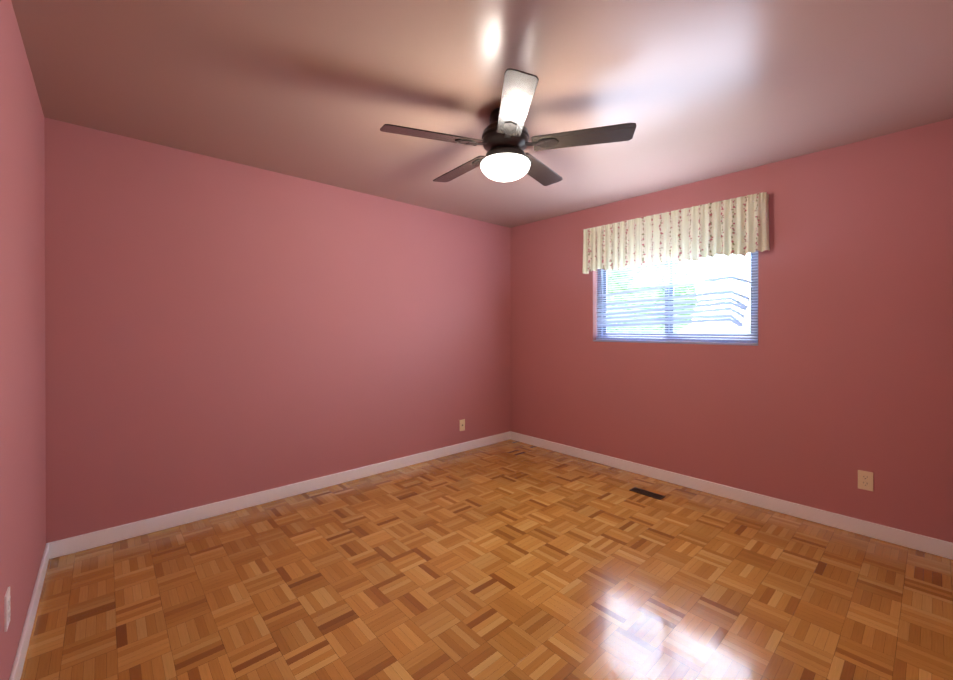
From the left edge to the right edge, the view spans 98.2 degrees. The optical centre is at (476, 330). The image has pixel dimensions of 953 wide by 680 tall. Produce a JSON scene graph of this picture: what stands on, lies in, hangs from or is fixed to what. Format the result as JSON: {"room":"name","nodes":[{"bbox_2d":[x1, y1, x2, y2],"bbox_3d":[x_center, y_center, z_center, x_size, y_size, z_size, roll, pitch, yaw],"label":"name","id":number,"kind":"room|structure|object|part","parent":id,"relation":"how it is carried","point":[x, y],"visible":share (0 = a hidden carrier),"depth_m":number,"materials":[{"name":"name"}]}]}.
{"room":"empty bedroom","nodes":[
{"label":"empty bedroom","id":0,"kind":"room"},
{"bbox_2d":[0,0,45,679],"bbox_3d":[-0.917,0.054,0.542,0.150,2.440,4.535,0,0,-42],"label":"wall","id":1,"kind":"structure","parent":0,"point":[22,378],"depth_m":1.60,"materials":[{"name":"paint"}]},
{"bbox_2d":[4,587,10,631],"bbox_3d":[-1.549,0.921,1.365,0.008,0.115,0.070,0,0,-42],"label":"electrical outlet","id":2,"kind":"object","parent":1,"relation":"attached to","point":[7,609],"visible":1,"depth_m":1.35,"materials":[{"name":"white plastic"}]},
{"bbox_2d":[9,544,48,679],"bbox_3d":[-1.220,1.226,1.005,0.013,0.092,3.422,0,0,-42],"label":"baseboard","id":3,"kind":"structure","parent":1,"relation":"attached to","point":[18,664],"depth_m":1.71,"materials":[{"name":"white wood"}]},
{"bbox_2d":[44,117,510,542],"bbox_3d":[-1.043,0.043,3.581,4.030,2.440,0.150,0,0,-42],"label":"wall","id":4,"kind":"structure","parent":0,"point":[217,330],"depth_m":2.91,"materials":[{"name":"paint"}]},
{"bbox_2d":[46,431,510,558],"bbox_3d":[-0.989,1.217,3.525,3.730,0.092,0.013,0,0,-42],"label":"baseboard","id":5,"kind":"structure","parent":4,"relation":"attached to","point":[70,545],"depth_m":2.91,"materials":[{"name":"white wood"}]},
{"bbox_2d":[460,419,464,430],"bbox_3d":[-0.147,0.985,4.285,0.070,0.115,0.008,0,0,-42],"label":"electrical outlet","id":6,"kind":"object","parent":4,"relation":"attached to","point":[462,424],"visible":1,"depth_m":4.28,"materials":[{"name":"beige plastic"}]},
{"bbox_2d":[11,0,952,227],"bbox_3d":[0.525,-1.231,1.836,4.030,0.120,4.835,0,0,-42],"label":"ceiling","id":7,"kind":"structure","parent":0,"point":[322,91],"depth_m":1.94,"materials":[{"name":"paint"}]},
{"bbox_2d":[380,68,636,185],"bbox_3d":[0.144,-0.996,2.281,1.280,0.352,1.251,0,0,-42],"label":"fan","id":8,"kind":"object","parent":7,"relation":"hanging from","point":[504,142],"visible":1,"depth_m":2.14,"materials":[{"name":"wood"}]},
{"bbox_3d":[0.157,-0.867,2.246,0.268,0.094,0.268,0,0,-42],"label":"lamp shade","id":9,"kind":"part","parent":8,"relation":"part of","materials":[{"name":"white glass"}]},
{"bbox_2d":[20,439,952,679],"bbox_3d":[0.525,1.319,1.845,4.030,0.100,4.835,0,0,-42],"label":"floor","id":10,"kind":"structure","parent":0,"point":[510,559],"depth_m":2.01,"materials":[{"name":"brown wood"}]},
{"bbox_2d":[629,487,664,499],"bbox_3d":[1.319,1.262,3.197,0.090,0.005,0.245,0,0,-42],"label":"floor vent","id":11,"kind":"object","parent":10,"relation":"in","point":[647,493],"visible":1,"depth_m":3.19,"materials":[{"name":"brown metal"}]},
{"bbox_2d":[510,118,952,542],"bbox_3d":[1.648,0.043,3.492,0.150,2.440,3.585,0,0,-42],"label":"wall","id":12,"kind":"structure","parent":0,"point":[830,385],"depth_m":2.78,"materials":[{"name":"paint"}]},
{"bbox_2d":[593,250,757,345],"bbox_3d":[1.623,-0.348,3.511,0.149,0.917,1.350,0,0,-42],"label":"window","id":13,"kind":"structure","parent":12,"relation":"attached to","point":[681,342],"depth_m":3.45,"materials":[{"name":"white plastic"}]},
{"bbox_2d":[582,192,769,273],"bbox_3d":[1.532,-0.747,3.431,0.099,0.429,1.495,0,0,-42],"label":"valance","id":14,"kind":"object","parent":12,"relation":"attached to","point":[736,226],"visible":1,"depth_m":3.27,"materials":[{"name":"white fabric"}]},
{"bbox_2d":[596,252,757,342],"bbox_3d":[1.598,-0.356,3.489,0.045,0.897,1.326,0,0,-42],"label":"window blinds","id":15,"kind":"object","parent":12,"relation":"attached to","point":[707,318],"visible":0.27,"depth_m":3.39,"materials":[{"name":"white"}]},
{"bbox_2d":[511,431,952,559],"bbox_3d":[1.542,1.217,3.493,0.013,0.092,3.422,0,0,-42],"label":"baseboard","id":16,"kind":"structure","parent":12,"relation":"attached to","point":[931,545],"depth_m":2.90,"materials":[{"name":"white wood"}]},
{"bbox_2d":[858,470,872,490],"bbox_3d":[2.398,0.927,2.545,0.008,0.115,0.070,0,0,-42],"label":"electrical outlet","id":17,"kind":"object","parent":12,"relation":"attached to","point":[865,480],"visible":1,"depth_m":2.54,"materials":[{"name":"beige plastic"}]},
{"label":"outside","id":18,"kind":"structure","parent":0,"visible":0},
{"bbox_3d":[11.169,1.780,12.555,26.120,0.100,32.000,0,0,-42],"label":"ground","id":19,"kind":"structure","parent":18,"visible":0},
{"bbox_2d":[607,260,696,332],"bbox_3d":[2.104,-0.887,9.806,4.284,5.837,5.795,0,0,-42],"label":"tree","id":20,"kind":"object","parent":19,"relation":"on","point":[631,273],"depth_m":7.79,"materials":[{"name":"green plant"}]}
]}

